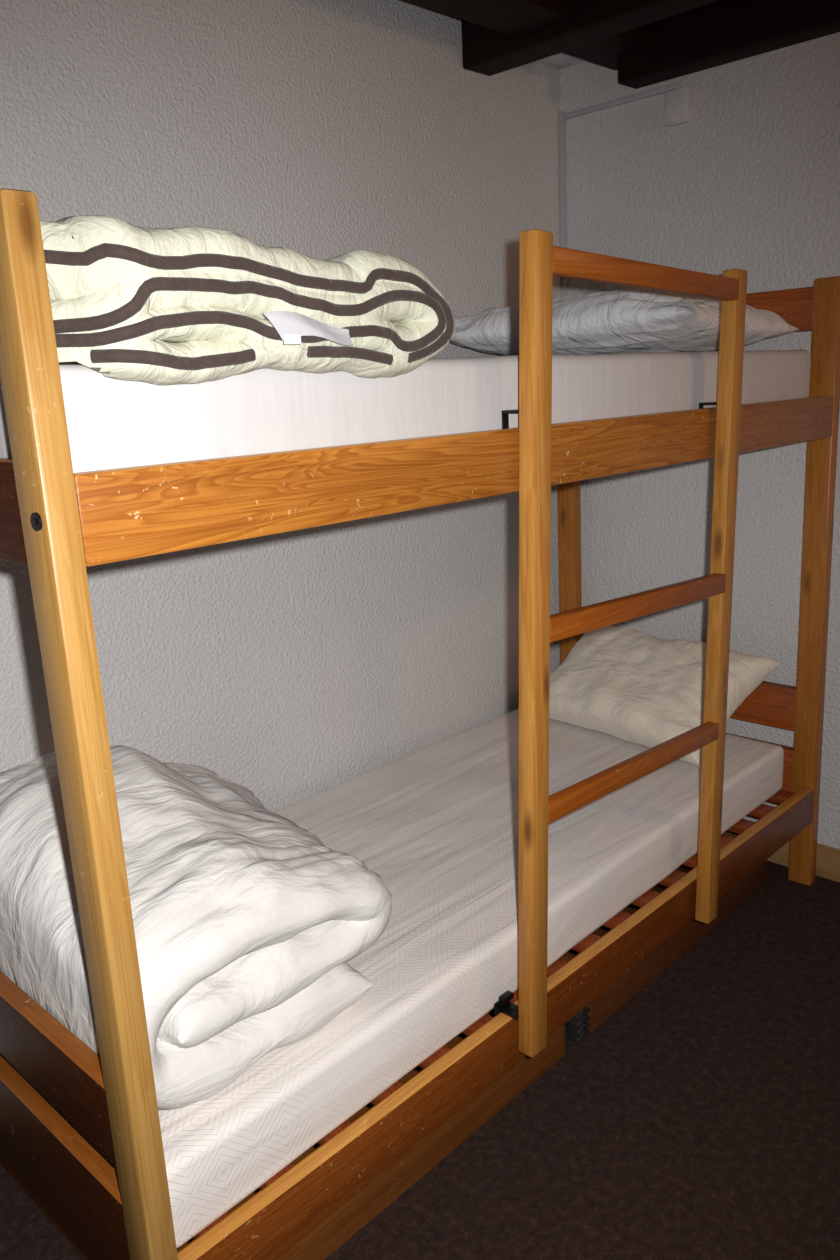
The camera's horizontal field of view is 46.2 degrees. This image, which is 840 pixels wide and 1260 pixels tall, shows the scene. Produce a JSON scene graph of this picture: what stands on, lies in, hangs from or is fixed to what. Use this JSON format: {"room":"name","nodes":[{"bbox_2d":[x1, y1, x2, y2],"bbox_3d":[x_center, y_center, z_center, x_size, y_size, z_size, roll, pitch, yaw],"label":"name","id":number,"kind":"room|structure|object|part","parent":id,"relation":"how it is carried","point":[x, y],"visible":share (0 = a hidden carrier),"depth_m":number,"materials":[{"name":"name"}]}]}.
{"room":"bunk bedroom","nodes":[
{"label":"bunk bedroom","id":0,"kind":"room"},
{"bbox_2d":[0,0,560,811],"bbox_3d":[-0.892,-0.183,1.737,0.100,2.320,3.945,10,19,43],"label":"wall","id":1,"kind":"structure","parent":0,"point":[291,667],"depth_m":2.23,"materials":[{"name":"grey paint"}]},
{"bbox_2d":[536,53,581,68],"bbox_3d":[0.377,-1.579,2.671,0.082,0.072,0.120,10,19,43],"label":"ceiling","id":2,"kind":"structure","parent":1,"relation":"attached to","point":[560,60],"depth_m":2.67,"materials":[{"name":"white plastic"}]},
{"bbox_2d":[0,861,839,1259],"bbox_3d":[0.476,1.230,0.784,3.740,0.100,3.945,10,19,43],"label":"floor","id":3,"kind":"structure","parent":0,"point":[700,1120],"depth_m":1.80,"materials":[{"name":"brown carpet"}]},
{"bbox_2d":[0,1008,564,1259],"bbox_3d":[-0.250,0.848,1.903,0.628,0.168,0.920,10,19,43],"label":"drawer","id":4,"kind":"object","parent":3,"relation":"on","point":[364,1206],"visible":0.2,"depth_m":1.73,"materials":[{"name":"brown wood"}]},
{"bbox_3d":[-0.566,0.943,1.604,0.607,0.143,0.016,10,19,43],"label":"panel","id":5,"kind":"part","parent":4,"relation":"part of","materials":[{"name":"brown wood"}]},
{"bbox_3d":[-0.247,0.918,1.922,0.590,0.008,0.874,10,19,43],"label":"panel","id":6,"kind":"part","parent":4,"relation":"part of","materials":[{"name":"brown wood"}]},
{"bbox_3d":[-0.031,0.888,1.696,0.020,0.168,0.920,10,19,43],"label":"panel","id":7,"kind":"part","parent":4,"relation":"part of","materials":[{"name":"brown wood"}]},
{"bbox_3d":[0.052,0.759,2.220,0.607,0.143,0.016,10,19,43],"label":"panel","id":8,"kind":"part","parent":4,"relation":"part of","materials":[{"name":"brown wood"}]},
{"bbox_2d":[0,188,839,1259],"bbox_3d":[0.048,0.081,2.071,0.816,1.554,2.009,10,19,43],"label":"bunk bed","id":9,"kind":"object","parent":3,"relation":"on","point":[71,1115],"visible":0.58,"depth_m":1.32,"materials":[{"name":"brown wood"}]},
{"bbox_3d":[-0.362,0.333,1.137,0.063,1.554,0.038,10,19,43],"label":"post","id":10,"kind":"part","parent":9,"relation":"part of","materials":[{"name":"brown wood"}]},
{"bbox_2d":[0,349,810,472],"bbox_3d":[0.008,-0.448,1.928,0.750,0.140,1.884,10,19,43],"label":"mattress","id":11,"kind":"object","parent":9,"relation":"on","point":[112,423],"visible":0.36,"depth_m":1.32,"materials":[{"name":"white fabric"}]},
{"bbox_2d":[40,215,453,384],"bbox_3d":[-0.395,-0.426,1.365,0.715,0.183,0.616,10,19,43],"label":"duvet","id":12,"kind":"object","parent":11,"relation":"on","point":[187,304],"visible":0.82,"depth_m":1.08,"materials":[{"name":"beige fabric"}]},
{"bbox_2d":[449,289,799,354],"bbox_3d":[0.455,-0.727,2.347,0.690,0.154,0.569,9,18,40],"label":"pillow","id":13,"kind":"object","parent":11,"relation":"on","point":[624,320],"visible":0.7,"depth_m":2.13,"materials":[{"name":"white fabric"}]},
{"bbox_2d":[116,709,783,1247],"bbox_3d":[0.044,0.501,2.160,0.784,0.129,1.865,10,19,43],"label":"mattress","id":14,"kind":"object","parent":9,"relation":"on","point":[438,823],"visible":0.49,"depth_m":1.91,"materials":[{"name":"white fabric"}]},
{"bbox_2d":[0,745,391,1109],"bbox_3d":[-0.436,0.385,1.671,0.753,0.378,0.586,10,19,43],"label":"duvet","id":15,"kind":"object","parent":14,"relation":"on","point":[247,926],"visible":0.8,"depth_m":1.41,"materials":[{"name":"white fabric"}]},
{"bbox_2d":[549,626,779,766],"bbox_3d":[0.600,0.149,2.672,0.323,0.243,0.630,-13,17,-36],"label":"pillow","id":16,"kind":"object","parent":14,"relation":"on","point":[628,684],"visible":0.77,"depth_m":2.59,"materials":[{"name":"beige fabric"}]},
{"bbox_3d":[0.307,-0.313,1.692,0.028,0.096,1.926,10,19,43],"label":"rail","id":17,"kind":"part","parent":9,"relation":"part of","materials":[{"name":"orange wood"}]},
{"bbox_3d":[0.357,0.658,1.932,0.028,0.096,1.926,10,19,43],"label":"rail","id":18,"kind":"part","parent":9,"relation":"part of","materials":[{"name":"brown wood"}]},
{"bbox_3d":[0.458,-0.171,3.005,0.063,1.554,0.038,10,19,43],"label":"post","id":19,"kind":"part","parent":9,"relation":"part of","materials":[{"name":"brown wood"}]},
{"bbox_2d":[494,229,747,1056],"bbox_3d":[0.379,0.023,1.806,0.075,1.372,0.730,10,19,43],"label":"ladder","id":20,"kind":"object","parent":9,"relation":"hanging from","point":[539,260],"visible":0.89,"depth_m":1.67,"materials":[{"name":"brown wood"}]},
{"bbox_3d":[0.998,-0.072,2.491,0.063,1.554,0.038,10,19,43],"label":"post","id":21,"kind":"part","parent":9,"relation":"part of","materials":[{"name":"brown wood"}]},
{"bbox_2d":[560,830,766,1043],"bbox_3d":[0.405,0.654,2.554,0.629,0.168,0.873,10,19,43],"label":"drawer","id":22,"kind":"object","parent":3,"relation":"on","point":[610,1001],"visible":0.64,"depth_m":2.29,"materials":[{"name":"brown wood"}]},
{"bbox_3d":[0.136,0.734,2.302,0.607,0.143,0.016,10,19,43],"label":"panel","id":23,"kind":"part","parent":22,"relation":"part of","materials":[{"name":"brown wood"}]},
{"bbox_3d":[0.422,0.718,2.589,0.590,0.008,0.782,10,19,43],"label":"panel","id":24,"kind":"part","parent":22,"relation":"part of","materials":[{"name":"brown wood"}]},
{"bbox_3d":[0.690,0.569,2.855,0.607,0.143,0.016,10,19,43],"label":"panel","id":25,"kind":"part","parent":22,"relation":"part of","materials":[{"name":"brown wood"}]},
{"bbox_2d":[560,32,839,848],"bbox_3d":[1.785,-0.333,1.788,3.640,2.320,0.100,10,19,43],"label":"wall","id":26,"kind":"structure","parent":0,"point":[751,183],"depth_m":2.61,"materials":[{"name":"grey paint"}]},
{"bbox_2d":[558,83,678,295],"bbox_3d":[0.574,-0.470,2.880,0.372,1.982,0.016,10,19,43],"label":"cable trunking","id":27,"kind":"object","parent":26,"relation":"attached to","point":[562,116],"visible":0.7,"depth_m":2.77,"materials":[{"name":"grey plastic"}]},
{"bbox_2d":[664,86,690,126],"bbox_3d":[0.659,-1.342,2.526,0.066,0.082,0.027,10,19,43],"label":"box","id":28,"kind":"object","parent":26,"relation":"attached to","point":[677,102],"visible":1,"depth_m":2.51,"materials":[{"name":"white plastic"}]},
{"bbox_2d":[767,841,839,882],"bbox_3d":[1.765,0.752,2.049,3.540,0.092,0.014,10,19,43],"label":"baseboard","id":29,"kind":"structure","parent":26,"relation":"attached to","point":[827,858],"depth_m":2.67,"materials":[{"name":"brown wood"}]},
{"bbox_3d":[0.356,-1.117,0.205,3.740,0.100,3.945,10,19,43],"label":"ceiling","id":30,"kind":"structure","parent":0,"visible":0},
{"bbox_2d":[406,0,650,70],"bbox_3d":[-0.723,-1.183,1.268,0.160,0.174,3.745,10,19,43],"label":"ceiling beam","id":31,"kind":"structure","parent":30,"relation":"attached to","point":[515,18],"depth_m":2.23,"materials":[{"name":"black wood"}]},
{"bbox_2d":[461,0,719,75],"bbox_3d":[1.374,-1.290,1.316,3.440,0.198,0.107,10,19,43],"label":"ceiling beam","id":32,"kind":"structure","parent":30,"relation":"attached to","point":[486,51],"depth_m":2.29,"materials":[{"name":"black wood"}]},
{"bbox_2d":[618,0,839,88],"bbox_3d":[1.684,-1.323,1.459,3.198,0.233,0.087,10,19,43],"label":"ceiling beam","id":33,"kind":"structure","parent":30,"relation":"attached to","point":[721,32],"depth_m":2.34,"materials":[{"name":"black wood"}]}
]}

